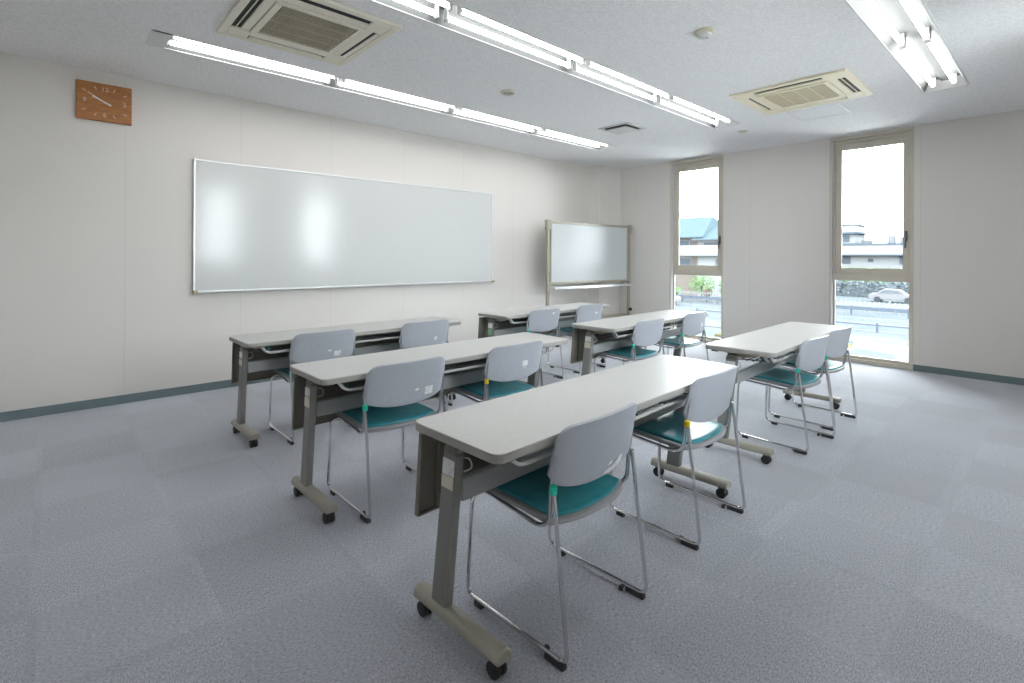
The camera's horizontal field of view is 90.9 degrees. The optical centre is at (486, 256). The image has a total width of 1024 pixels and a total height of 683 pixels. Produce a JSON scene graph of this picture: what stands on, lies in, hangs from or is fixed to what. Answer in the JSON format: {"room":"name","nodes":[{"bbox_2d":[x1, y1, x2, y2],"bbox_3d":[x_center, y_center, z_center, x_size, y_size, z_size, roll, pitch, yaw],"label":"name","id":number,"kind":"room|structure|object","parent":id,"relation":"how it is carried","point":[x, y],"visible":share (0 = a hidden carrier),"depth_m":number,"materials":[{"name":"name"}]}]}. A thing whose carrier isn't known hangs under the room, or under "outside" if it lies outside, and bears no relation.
{"room":"classroom","nodes":[
{"label":"classroom","id":0,"kind":"room"},
{"bbox_2d":[0,52,587,411],"bbox_3d":[-1.099,-0.202,6.144,8.820,2.935,0.160,0,0,-41],"label":"wall","id":1,"kind":"structure","parent":0,"point":[97,298],"depth_m":4.48,"materials":[{"name":"paint"}]},
{"bbox_2d":[76,79,131,125],"bbox_3d":[-3.179,-1.280,4.196,0.368,0.310,0.044,0,0,-41],"label":"wall clock","id":2,"kind":"object","parent":1,"relation":"attached to","point":[95,101],"visible":1,"depth_m":4.18,"materials":[{"name":"brown wood"}]},
{"bbox_2d":[0,333,569,421],"bbox_3d":[-1.278,1.228,5.883,7.900,0.072,0.010,0,0,-41],"label":"baseboard","id":3,"kind":"structure","parent":1,"relation":"attached to","point":[121,399],"depth_m":4.26,"materials":[{"name":"plastic"}]},
{"bbox_2d":[192,159,494,293],"bbox_3d":[-1.293,-0.273,5.813,3.678,1.236,0.084,0,0,-41],"label":"whiteboard","id":4,"kind":"object","parent":1,"relation":"attached to","point":[255,227],"visible":1,"depth_m":5.46,"materials":[{"name":"white ceramic"}]},
{"bbox_2d":[198,280,492,292],"bbox_3d":[-1.288,0.329,5.802,3.632,0.016,0.048,0,0,-41],"label":"tray","id":5,"kind":"object","parent":4,"relation":"on","point":[403,282],"depth_m":5.44,"materials":[{"name":"silver metal"}]},
{"bbox_2d":[588,165,620,318],"bbox_3d":[2.010,-0.124,8.588,0.600,2.815,0.229,0,0,-41],"label":"wall panel","id":6,"kind":"object","parent":1,"relation":"attached to","point":[604,182],"depth_m":8.44,"materials":[{"name":"paint"}]},
{"bbox_2d":[0,336,1023,682],"bbox_3d":[0.807,1.337,3.940,8.820,0.120,5.999,0,0,-41],"label":"floor","id":7,"kind":"structure","parent":0,"point":[145,541],"depth_m":2.15,"materials":[{"name":"carpet"}]},
{"bbox_2d":[269,329,358,444],"bbox_3d":[-1.268,0.895,3.703,0.497,0.739,0.474,0,0,-42],"label":"chair","id":8,"kind":"object","parent":7,"relation":"on","point":[317,346],"visible":0.63,"depth_m":3.53,"materials":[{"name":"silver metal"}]},
{"bbox_2d":[274,369,293,379],"bbox_3d":[-1.282,0.846,3.719,0.436,0.037,0.431,0,0,-42],"label":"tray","id":9,"kind":"object","parent":8,"relation":"on","point":[283,373],"depth_m":3.60,"materials":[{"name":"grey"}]},
{"bbox_2d":[229,317,460,447],"bbox_3d":[-1.033,0.916,4.023,1.800,0.700,0.459,0,0,-42],"label":"desk","id":10,"kind":"object","parent":7,"relation":"on","point":[255,356],"visible":0.58,"depth_m":3.66,"materials":[{"name":"grey laminate"}]},
{"bbox_2d":[327,356,445,523],"bbox_3d":[-0.526,0.899,2.718,0.497,0.739,0.474,0,0,-42],"label":"chair","id":11,"kind":"object","parent":7,"relation":"on","point":[392,393],"visible":0.89,"depth_m":2.57,"materials":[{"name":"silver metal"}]},
{"bbox_2d":[335,411,436,432],"bbox_3d":[-0.540,0.851,2.734,0.436,0.037,0.431,0,0,-42],"label":"seat","id":12,"kind":"object","parent":11,"relation":"on","point":[377,421],"depth_m":2.60,"materials":[{"name":"teal fabric"}]},
{"bbox_2d":[399,319,452,405],"bbox_3d":[-0.621,0.899,4.291,0.497,0.739,0.474,0,0,-41],"label":"chair","id":13,"kind":"object","parent":7,"relation":"on","point":[415,334],"visible":0.47,"depth_m":4.12,"materials":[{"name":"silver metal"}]},
{"bbox_2d":[290,332,567,523],"bbox_3d":[-0.238,0.920,3.086,1.800,0.700,0.459,0,0,-42],"label":"desk","id":14,"kind":"object","parent":7,"relation":"on","point":[322,389],"visible":0.66,"depth_m":2.69,"materials":[{"name":"grey laminate"}]},
{"bbox_2d":[445,340,542,410],"bbox_3d":[0.062,0.903,3.248,0.497,0.739,0.474,0,0,-41],"label":"chair","id":15,"kind":"object","parent":7,"relation":"on","point":[505,365],"visible":0.68,"depth_m":3.11,"materials":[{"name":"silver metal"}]},
{"bbox_2d":[451,387,534,400],"bbox_3d":[0.049,0.854,3.264,0.436,0.037,0.431,0,0,-41],"label":"seat","id":16,"kind":"object","parent":15,"relation":"on","point":[476,392],"depth_m":3.14,"materials":[{"name":"teal fabric"}]},
{"bbox_2d":[517,308,563,383],"bbox_3d":[0.471,0.905,5.275,0.497,0.739,0.474,0,0,-42],"label":"chair","id":17,"kind":"object","parent":7,"relation":"on","point":[548,319],"visible":0.62,"depth_m":5.12,"materials":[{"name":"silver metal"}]},
{"bbox_2d":[478,302,609,362],"bbox_3d":[0.688,0.926,5.605,1.800,0.700,0.458,0,0,-44],"label":"desk","id":18,"kind":"object","parent":7,"relation":"on","point":[512,321],"visible":0.38,"depth_m":5.28,"materials":[{"name":"white laminate"}]},
{"bbox_2d":[466,402,647,671],"bbox_3d":[0.263,0.904,1.873,0.497,0.739,0.474,0,0,-43],"label":"chair","id":19,"kind":"object","parent":7,"relation":"on","point":[576,484],"visible":0.9,"depth_m":1.73,"materials":[{"name":"grey plastic"}]},
{"bbox_2d":[488,480,622,525],"bbox_3d":[0.249,0.855,1.888,0.436,0.037,0.431,0,0,-43],"label":"seat","id":20,"kind":"object","parent":19,"relation":"on","point":[574,503],"depth_m":1.76,"materials":[{"name":"teal"}]},
{"bbox_2d":[413,355,736,680],"bbox_3d":[0.528,0.925,2.225,1.800,0.700,0.459,0,0,-43],"label":"desk","id":21,"kind":"object","parent":7,"relation":"on","point":[464,453],"visible":0.93,"depth_m":1.79,"materials":[{"name":"laminate"}]},
{"bbox_2d":[547,304,605,373],"bbox_3d":[1.045,0.908,5.821,0.497,0.739,0.474,0,0,-42],"label":"chair","id":22,"kind":"object","parent":7,"relation":"on","point":[584,313],"visible":0.62,"depth_m":5.67,"materials":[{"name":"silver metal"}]},
{"bbox_2d":[545,220,632,346],"bbox_3d":[1.644,0.378,7.824,1.962,1.807,0.411,0,0,-38],"label":"whiteboard","id":23,"kind":"object","parent":7,"relation":"on","point":[576,252],"visible":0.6,"depth_m":7.77,"materials":[{"name":"grey ceramic"}]},
{"bbox_2d":[551,284,632,289],"bbox_3d":[1.676,0.460,7.798,1.818,0.037,0.082,0,0,-38],"label":"tray","id":24,"kind":"object","parent":23,"relation":"on","point":[613,285],"depth_m":7.71,"materials":[{"name":"silver metal"}]},
{"bbox_2d":[594,318,664,371],"bbox_3d":[1.286,0.910,4.482,0.497,0.739,0.474,0,0,-42],"label":"chair","id":25,"kind":"object","parent":7,"relation":"on","point":[649,332],"visible":0.7,"depth_m":4.34,"materials":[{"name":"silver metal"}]},
{"bbox_2d":[570,310,707,375],"bbox_3d":[1.509,0.931,4.802,1.800,0.700,0.458,0,0,-43],"label":"desk","id":26,"kind":"object","parent":7,"relation":"on","point":[590,338],"visible":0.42,"depth_m":4.43,"materials":[{"name":"white laminate"}]},
{"bbox_2d":[645,311,708,360],"bbox_3d":[1.927,0.914,5.088,0.497,0.739,0.474,0,0,-42],"label":"chair","id":27,"kind":"object","parent":7,"relation":"on","point":[692,323],"visible":0.63,"depth_m":4.93,"materials":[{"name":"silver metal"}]},
{"bbox_2d":[609,366,745,550],"bbox_3d":[0.952,0.908,2.515,0.497,0.739,0.474,0,0,-42],"label":"chair","id":28,"kind":"object","parent":7,"relation":"on","point":[709,397],"visible":0.9,"depth_m":2.37,"materials":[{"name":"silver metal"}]},
{"bbox_2d":[633,425,725,449],"bbox_3d":[0.938,0.859,2.530,0.436,0.037,0.431,0,0,-42],"label":"seat","id":29,"kind":"object","parent":28,"relation":"on","point":[671,435],"depth_m":2.40,"materials":[{"name":"teal fabric"}]},
{"bbox_2d":[705,322,845,463],"bbox_3d":[2.234,0.935,3.816,1.800,0.700,0.459,0,0,-43],"label":"desk","id":30,"kind":"object","parent":7,"relation":"on","point":[781,343],"visible":0.73,"depth_m":3.42,"materials":[{"name":"laminate"}]},
{"bbox_2d":[736,335,835,454],"bbox_3d":[2.124,0.915,3.581,0.497,0.739,0.474,0,0,-38],"label":"chair","id":31,"kind":"object","parent":7,"relation":"on","point":[811,354],"visible":0.94,"depth_m":3.45,"materials":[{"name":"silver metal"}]},
{"bbox_2d":[768,326,856,430],"bbox_3d":[2.614,0.918,4.038,0.497,0.739,0.474,0,0,-38],"label":"chair","id":32,"kind":"object","parent":7,"relation":"on","point":[837,346],"visible":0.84,"depth_m":3.90,"materials":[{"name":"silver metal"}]},
{"bbox_2d":[0,0,1023,168],"bbox_3d":[0.825,-1.668,3.940,8.820,0.300,5.999,0,0,-41],"label":"ceiling","id":33,"kind":"structure","parent":0,"point":[754,44],"depth_m":3.97,"materials":[{"name":"white paint"}]},
{"bbox_2d":[145,29,342,86],"bbox_3d":[-1.844,-1.575,3.974,1.383,0.089,0.310,0,0,-41],"label":"ceiling light","id":34,"kind":"object","parent":33,"relation":"attached to","point":[155,38],"visible":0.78,"depth_m":3.94,"materials":[{"name":"grey"}]},
{"bbox_2d":[215,0,401,66],"bbox_3d":[-1.198,-1.517,3.370,0.910,0.026,0.910,0,0,-41],"label":"air conditioner","id":35,"kind":"object","parent":33,"relation":"attached to","point":[328,31],"visible":1,"depth_m":3.33,"materials":[{"name":"beige plastic"}]},
{"bbox_2d":[231,0,262,26],"bbox_3d":[-1.481,-1.526,3.124,0.060,0.009,0.540,0,0,-41],"label":"outlet","id":36,"kind":"object","parent":35,"relation":"attached to","point":[249,10],"depth_m":3.14,"materials":[{"name":"beige plastic"}]},
{"bbox_2d":[247,36,323,57],"bbox_3d":[-1.444,-1.523,3.653,0.540,0.015,0.060,0,0,-41],"label":"outlet","id":37,"kind":"object","parent":35,"relation":"attached to","point":[255,39],"depth_m":3.64,"materials":[{"name":"beige plastic"}]},
{"bbox_2d":[249,0,366,54],"bbox_3d":[-1.198,-1.513,3.370,0.572,0.018,0.572,0,0,-41],"label":"grille","id":38,"kind":"object","parent":35,"relation":"attached to","point":[283,21],"depth_m":3.34,"materials":[{"name":"beige plastic"}]},
{"bbox_2d":[299,0,371,23],"bbox_3d":[-0.952,-1.523,3.087,0.540,0.009,0.060,0,0,-41],"label":"outlet","id":39,"kind":"object","parent":35,"relation":"attached to","point":[313,4],"depth_m":3.11,"materials":[{"name":"beige plastic"}]},
{"bbox_2d":[340,32,379,57],"bbox_3d":[-0.914,-1.520,3.616,0.060,0.015,0.540,0,0,-41],"label":"vent","id":40,"kind":"object","parent":35,"relation":"attached to","point":[370,38],"depth_m":3.60,"materials":[{"name":"beige plastic"}]},
{"bbox_2d":[329,77,461,113],"bbox_3d":[-0.831,-1.569,4.854,1.300,0.089,0.310,0,0,-41],"label":"ceiling light","id":41,"kind":"object","parent":33,"relation":"attached to","point":[344,84],"visible":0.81,"depth_m":4.83,"materials":[{"name":"grey"}]},
{"bbox_2d":[369,0,462,23],"bbox_3d":[-0.764,-1.568,2.732,1.383,0.089,0.310,0,0,-41],"label":"ceiling light","id":42,"kind":"object","parent":33,"relation":"attached to","point":[425,10],"visible":0.99,"depth_m":3.13,"materials":[{"name":"grey"}]},
{"bbox_2d":[435,4,438,18],"bbox_3d":[-0.327,-1.566,3.203,0.044,0.086,0.032,0,0,-41],"label":"socket","id":43,"kind":"object","parent":42,"relation":"attached to","point":[436,5],"depth_m":3.20,"materials":[{"name":"grey plastic"}]},
{"bbox_2d":[447,2,451,10],"bbox_3d":[-0.238,-1.565,3.100,0.044,0.086,0.032,0,0,-41],"label":"socket","id":44,"kind":"object","parent":42,"relation":"attached to","point":[449,6],"depth_m":3.10,"materials":[{"name":"grey plastic"}]},
{"bbox_2d":[445,107,548,133],"bbox_3d":[0.150,-1.563,5.707,1.300,0.089,0.310,0,0,-41],"label":"ceiling light","id":45,"kind":"object","parent":33,"relation":"attached to","point":[463,113],"visible":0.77,"depth_m":5.70,"materials":[{"name":"grey"}]},
{"bbox_2d":[500,89,515,95],"bbox_3d":[0.200,-1.515,4.658,0.148,0.014,0.148,0,0,-41],"label":"ceiling speaker","id":46,"kind":"object","parent":33,"relation":"attached to","point":[507,92],"visible":1,"depth_m":4.64,"materials":[{"name":"beige plastic"}]},
{"bbox_2d":[502,92,513,94],"bbox_3d":[0.200,-1.513,4.658,0.110,0.006,0.110,0,0,-41],"label":"grille","id":47,"kind":"object","parent":46,"relation":"attached to","point":[503,93],"depth_m":4.67,"materials":[{"name":"white plastic"}]},
{"bbox_2d":[434,4,593,72],"bbox_3d":[0.248,-1.562,3.612,1.300,0.089,0.310,0,0,-41],"label":"ceiling light","id":48,"kind":"object","parent":33,"relation":"attached to","point":[464,21],"visible":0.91,"depth_m":3.57,"materials":[{"name":"grey"}]},
{"bbox_2d":[444,8,449,22],"bbox_3d":[-0.247,-1.566,3.272,0.044,0.086,0.032,0,0,-41],"label":"socket","id":49,"kind":"object","parent":48,"relation":"attached to","point":[446,13],"depth_m":3.26,"materials":[{"name":"grey plastic"}]},
{"bbox_2d":[457,6,462,14],"bbox_3d":[-0.158,-1.565,3.170,0.044,0.086,0.032,0,0,-41],"label":"socket","id":50,"kind":"object","parent":48,"relation":"attached to","point":[459,10],"depth_m":3.16,"materials":[{"name":"grey plastic"}]},
{"bbox_2d":[567,58,570,68],"bbox_3d":[0.654,-1.560,4.056,0.044,0.086,0.032,0,0,-41],"label":"socket","id":51,"kind":"object","parent":48,"relation":"attached to","point":[568,59],"depth_m":4.05,"materials":[{"name":"grey plastic"}]},
{"bbox_2d":[530,128,615,150],"bbox_3d":[1.174,-1.557,6.597,1.413,0.089,0.310,0,0,-41],"label":"ceiling light","id":52,"kind":"object","parent":33,"relation":"attached to","point":[549,134],"visible":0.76,"depth_m":6.61,"materials":[{"name":"grey plastic"}]},
{"bbox_2d":[565,59,677,104],"bbox_3d":[1.229,-1.556,4.465,1.300,0.089,0.310,0,0,-41],"label":"ceiling light","id":53,"kind":"object","parent":33,"relation":"attached to","point":[595,73],"visible":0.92,"depth_m":4.44,"materials":[{"name":"grey"}]},
{"bbox_2d":[573,60,577,71],"bbox_3d":[0.734,-1.560,4.125,0.044,0.086,0.032,0,0,-41],"label":"socket","id":54,"kind":"object","parent":53,"relation":"attached to","point":[575,68],"depth_m":4.11,"materials":[{"name":"grey plastic"}]},
{"bbox_2d":[598,122,646,134],"bbox_3d":[1.602,-1.501,5.942,0.400,0.026,0.400,0,0,-41],"label":"ceiling vent","id":55,"kind":"object","parent":33,"relation":"in","point":[626,127],"visible":1,"depth_m":5.89,"materials":[{"name":"white metal"}]},
{"bbox_2d":[650,94,740,128],"bbox_3d":[2.253,-1.550,5.355,1.413,0.089,0.310,0,0,-41],"label":"ceiling light","id":56,"kind":"object","parent":33,"relation":"attached to","point":[678,106],"visible":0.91,"depth_m":5.37,"materials":[{"name":"grey"}]},
{"bbox_2d":[657,95,660,103],"bbox_3d":[1.715,-1.554,4.978,0.044,0.086,0.032,0,0,-41],"label":"socket","id":57,"kind":"object","parent":56,"relation":"attached to","point":[658,96],"depth_m":4.97,"materials":[{"name":"grey plastic"}]},
{"bbox_2d":[694,27,714,38],"bbox_3d":[1.465,-1.488,3.385,0.128,0.054,0.128,0,0,-41],"label":"smoke detector","id":58,"kind":"object","parent":33,"relation":"attached to","point":[706,32],"visible":1,"depth_m":3.35,"materials":[{"name":"beige plastic"}]},
{"bbox_2d":[730,68,873,114],"bbox_3d":[2.912,-1.493,4.663,0.910,0.026,0.910,0,0,-41],"label":"air conditioner","id":59,"kind":"object","parent":33,"relation":"attached to","point":[837,85],"visible":1,"depth_m":4.59,"materials":[{"name":"beige plastic"}]},
{"bbox_2d":[745,99,769,109],"bbox_3d":[2.666,-1.499,4.946,0.540,0.015,0.060,0,0,-41],"label":"outlet","id":60,"kind":"object","parent":59,"relation":"attached to","point":[754,103],"depth_m":4.94,"materials":[{"name":"beige plastic"}]},
{"bbox_2d":[754,78,821,93],"bbox_3d":[2.629,-1.502,4.417,0.060,0.009,0.540,0,0,-41],"label":"outlet","id":61,"kind":"object","parent":59,"relation":"attached to","point":[814,80],"depth_m":4.41,"materials":[{"name":"beige plastic"}]},
{"bbox_2d":[756,81,846,108],"bbox_3d":[2.912,-1.489,4.663,0.572,0.018,0.572,0,0,-41],"label":"grille","id":62,"kind":"object","parent":59,"relation":"attached to","point":[822,90],"depth_m":4.64,"materials":[{"name":"beige plastic"}]},
{"bbox_2d":[784,97,846,109],"bbox_3d":[3.195,-1.496,4.909,0.060,0.015,0.540,0,0,-41],"label":"outlet","id":63,"kind":"object","parent":59,"relation":"attached to","point":[841,98],"depth_m":4.90,"materials":[{"name":"beige plastic"}]},
{"bbox_2d":[838,77,860,91],"bbox_3d":[3.158,-1.499,4.380,0.540,0.009,0.060,0,0,-41],"label":"outlet","id":64,"kind":"object","parent":59,"relation":"attached to","point":[846,83],"depth_m":4.37,"materials":[{"name":"beige plastic"}]},
{"bbox_2d":[787,103,849,120],"bbox_3d":[3.468,-1.501,5.258,0.450,0.003,0.450,0,0,-41],"label":"access hatch","id":65,"kind":"object","parent":33,"relation":"attached to","point":[834,109],"visible":1,"depth_m":5.25,"materials":[{"name":"silver metal"}]},
{"bbox_2d":[843,0,943,50],"bbox_3d":[2.547,-1.549,3.147,1.300,0.089,0.310,0,0,-41],"label":"ceiling light","id":66,"kind":"object","parent":33,"relation":"attached to","point":[888,21],"visible":1,"depth_m":3.29,"materials":[{"name":"grey"}]},
{"bbox_2d":[898,33,903,46],"bbox_3d":[2.953,-1.547,3.590,0.044,0.086,0.032,0,0,-41],"label":"socket","id":67,"kind":"object","parent":66,"relation":"attached to","point":[901,43],"depth_m":3.59,"materials":[{"name":"grey plastic"}]},
{"bbox_2d":[923,27,929,40],"bbox_3d":[3.043,-1.546,3.487,0.044,0.086,0.032,0,0,-41],"label":"socket","id":68,"kind":"object","parent":66,"relation":"attached to","point":[926,37],"depth_m":3.49,"materials":[{"name":"grey plastic"}]},
{"bbox_2d":[887,28,969,92],"bbox_3d":[3.571,-1.543,4.037,1.413,0.089,0.310,0,0,-41],"label":"ceiling light","id":69,"kind":"object","parent":33,"relation":"attached to","point":[931,64],"visible":0.88,"depth_m":4.02,"materials":[{"name":"grey"}]},
{"bbox_2d":[900,36,906,49],"bbox_3d":[3.033,-1.546,3.659,0.044,0.086,0.032,0,0,-41],"label":"socket","id":70,"kind":"object","parent":69,"relation":"attached to","point":[904,47],"depth_m":3.64,"materials":[{"name":"grey plastic"}]},
{"bbox_2d":[925,30,930,43],"bbox_3d":[3.123,-1.546,3.557,0.044,0.086,0.032,0,0,-41],"label":"socket","id":71,"kind":"object","parent":69,"relation":"attached to","point":[927,41],"depth_m":3.54,"materials":[{"name":"grey plastic"}]},
{"bbox_2d":[551,329,571,334],"bbox_3d":[1.032,0.860,5.837,0.436,0.037,0.431,0,0,-42],"label":"seat","id":72,"kind":"object","parent":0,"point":[567,331],"depth_m":5.72,"materials":[{"name":"teal fabric"}]},
{"bbox_2d":[656,341,700,347],"bbox_3d":[1.914,0.865,5.104,0.436,0.037,0.431,0,0,-42],"label":"seat","id":73,"kind":"object","parent":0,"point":[686,344],"depth_m":4.94,"materials":[{"name":"teal fabric"}]},
{"bbox_2d":[620,109,1023,377],"bbox_3d":[4.137,-0.171,6.721,0.160,2.935,5.839,0,0,-41],"label":"wall","id":74,"kind":"structure","parent":0,"point":[968,285],"depth_m":5.73,"materials":[{"name":"paint"}]},
{"bbox_2d":[669,154,723,342],"bbox_3d":[3.227,-0.104,7.726,0.106,2.790,0.841,0,0,-41],"label":"window","id":75,"kind":"structure","parent":74,"relation":"in","point":[716,161],"depth_m":7.84,"materials":[{"name":"brown metal"}]},
{"bbox_2d":[828,126,913,369],"bbox_3d":[4.645,-0.096,6.094,0.106,2.790,0.827,0,0,-41],"label":"window","id":76,"kind":"structure","parent":74,"relation":"in","point":[905,136],"depth_m":6.08,"materials":[{"name":"brown metal"}]},
{"bbox_2d":[913,364,1023,385],"bbox_3d":[4.087,1.260,6.639,0.010,0.072,5.450,0,0,-41],"label":"baseboard","id":77,"kind":"structure","parent":74,"relation":"attached to","point":[928,369],"depth_m":5.38,"materials":[{"name":"plastic"}]},
{"label":"outside","id":78,"kind":"structure","parent":0,"visible":0},
{"bbox_2d":[675,296,908,344],"bbox_3d":[128.708,5.681,178.137,411.950,0.300,420.000,0,0,-41],"label":"ground","id":79,"kind":"structure","parent":78,"point":[710,331],"depth_m":40.87,"materials":[{"name":"grey asphalt"}]},
{"bbox_2d":[675,295,680,303],"bbox_3d":[17.721,4.146,51.992,1.680,1.459,4.237,0,0,-41],"label":"car","id":80,"kind":"object","parent":79,"relation":"on","point":[677,298],"visible":0.12,"depth_m":50.57,"materials":[{"name":"grey paint"}]},
{"bbox_2d":[675,289,720,303],"bbox_3d":[22.762,4.285,54.584,0.110,1.242,11.620,0,0,-41],"label":"picket fence","id":81,"kind":"object","parent":79,"relation":"on","point":[679,291],"visible":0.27,"depth_m":54.03,"materials":[{"name":"grey metal"}]},
{"bbox_2d":[676,217,720,296],"bbox_3d":[26.932,-0.119,66.996,11.850,10.100,20.600,0,0,-41],"label":"house","id":82,"kind":"structure","parent":79,"relation":"on","point":[698,235],"depth_m":61.79,"materials":[{"name":"grey"}]},
{"bbox_2d":[688,275,714,295],"bbox_3d":[24.552,3.339,57.351,2.924,3.155,3.046,0,0,-41],"label":"tree","id":83,"kind":"object","parent":79,"relation":"on","point":[700,284],"visible":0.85,"depth_m":57.29,"materials":[{"name":"green plant"}]},
{"bbox_2d":[701,285,712,301],"bbox_3d":[23.855,3.989,54.490,1.261,1.847,1.182,0,0,-41],"label":"shrub","id":84,"kind":"object","parent":79,"relation":"on","point":[708,289],"visible":0.77,"depth_m":54.22,"materials":[{"name":"green plant"}]},
{"bbox_2d":[715,333,852,348],"bbox_3d":[22.586,4.835,22.305,2.200,0.140,24.000,0,0,-41],"label":"verge","id":85,"kind":"structure","parent":79,"relation":"on","point":[717,334],"depth_m":30.37,"materials":[{"name":"green plant"}]},
{"bbox_2d":[676,294,908,318],"bbox_3d":[29.777,4.548,44.452,0.210,0.800,44.000,0,0,-41],"label":"guard rail","id":86,"kind":"object","parent":79,"relation":"on","point":[682,296],"visible":0.38,"depth_m":42.67,"materials":[{"name":"grey metal"}]},
{"bbox_2d":[678,303,908,334],"bbox_3d":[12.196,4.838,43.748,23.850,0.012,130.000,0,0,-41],"label":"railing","id":87,"kind":"object","parent":79,"relation":"on","point":[678,303],"visible":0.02,"depth_m":38.97,"materials":[{"name":"grey metal"}]},
{"bbox_2d":[696,308,908,332],"bbox_3d":[25.293,4.611,32.606,0.120,0.620,24.120,0,0,-41],"label":"rope barrier","id":88,"kind":"object","parent":79,"relation":"on","point":[697,310],"visible":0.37,"depth_m":32.89,"materials":[{"name":"grey metal"}]},
{"bbox_2d":[842,224,902,268],"bbox_3d":[59.367,0.097,75.446,17.600,10.050,30.200,0,0,-41],"label":"building","id":89,"kind":"structure","parent":79,"relation":"on","point":[857,251],"depth_m":73.25,"materials":[{"name":"grey concrete"}]},
{"bbox_2d":[836,280,908,296],"bbox_3d":[48.289,4.083,61.826,1.312,2.321,22.368,0,0,-41],"label":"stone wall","id":90,"kind":"structure","parent":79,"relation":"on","point":[849,288],"depth_m":62.79,"materials":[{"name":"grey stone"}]},
{"bbox_2d":[837,299,908,314],"bbox_3d":[33.783,4.431,44.951,0.110,1.080,10.620,0,0,-41],"label":"picket fence","id":91,"kind":"object","parent":79,"relation":"on","point":[841,301],"visible":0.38,"depth_m":44.43,"materials":[{"name":"grey metal"}]},
{"bbox_2d":[840,267,907,282],"bbox_3d":[52.039,3.320,69.092,1.328,3.921,24.472,0,0,-41],"label":"hedge","id":92,"kind":"object","parent":79,"relation":"on","point":[842,267],"visible":0.02,"depth_m":68.47,"materials":[{"name":"green plant"}]},
{"bbox_2d":[868,289,908,303],"bbox_3d":[44.674,4.305,55.280,1.680,1.459,4.237,0,0,-44],"label":"car","id":93,"kind":"object","parent":79,"relation":"on","point":[885,294],"visible":0.72,"depth_m":54.88,"materials":[{"name":"grey paint"}]},
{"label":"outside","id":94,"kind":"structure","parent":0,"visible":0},
{"bbox_3d":[6.073,4.798,18.552,17.450,0.020,100.000,0,0,-41],"label":"forecourt","id":95,"kind":"object","parent":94,"visible":0},
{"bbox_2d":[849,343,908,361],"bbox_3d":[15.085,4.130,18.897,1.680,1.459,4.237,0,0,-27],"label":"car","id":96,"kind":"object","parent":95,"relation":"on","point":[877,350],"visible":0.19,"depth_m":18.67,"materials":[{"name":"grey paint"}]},
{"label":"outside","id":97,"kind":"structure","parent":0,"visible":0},
{"bbox_2d":[705,302,908,347],"bbox_3d":[20.744,4.844,51.177,29.500,0.100,130.000,0,0,-41],"label":"pavement","id":98,"kind":"structure","parent":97,"point":[708,323],"depth_m":30.63,"materials":[{"name":"grey concrete"}]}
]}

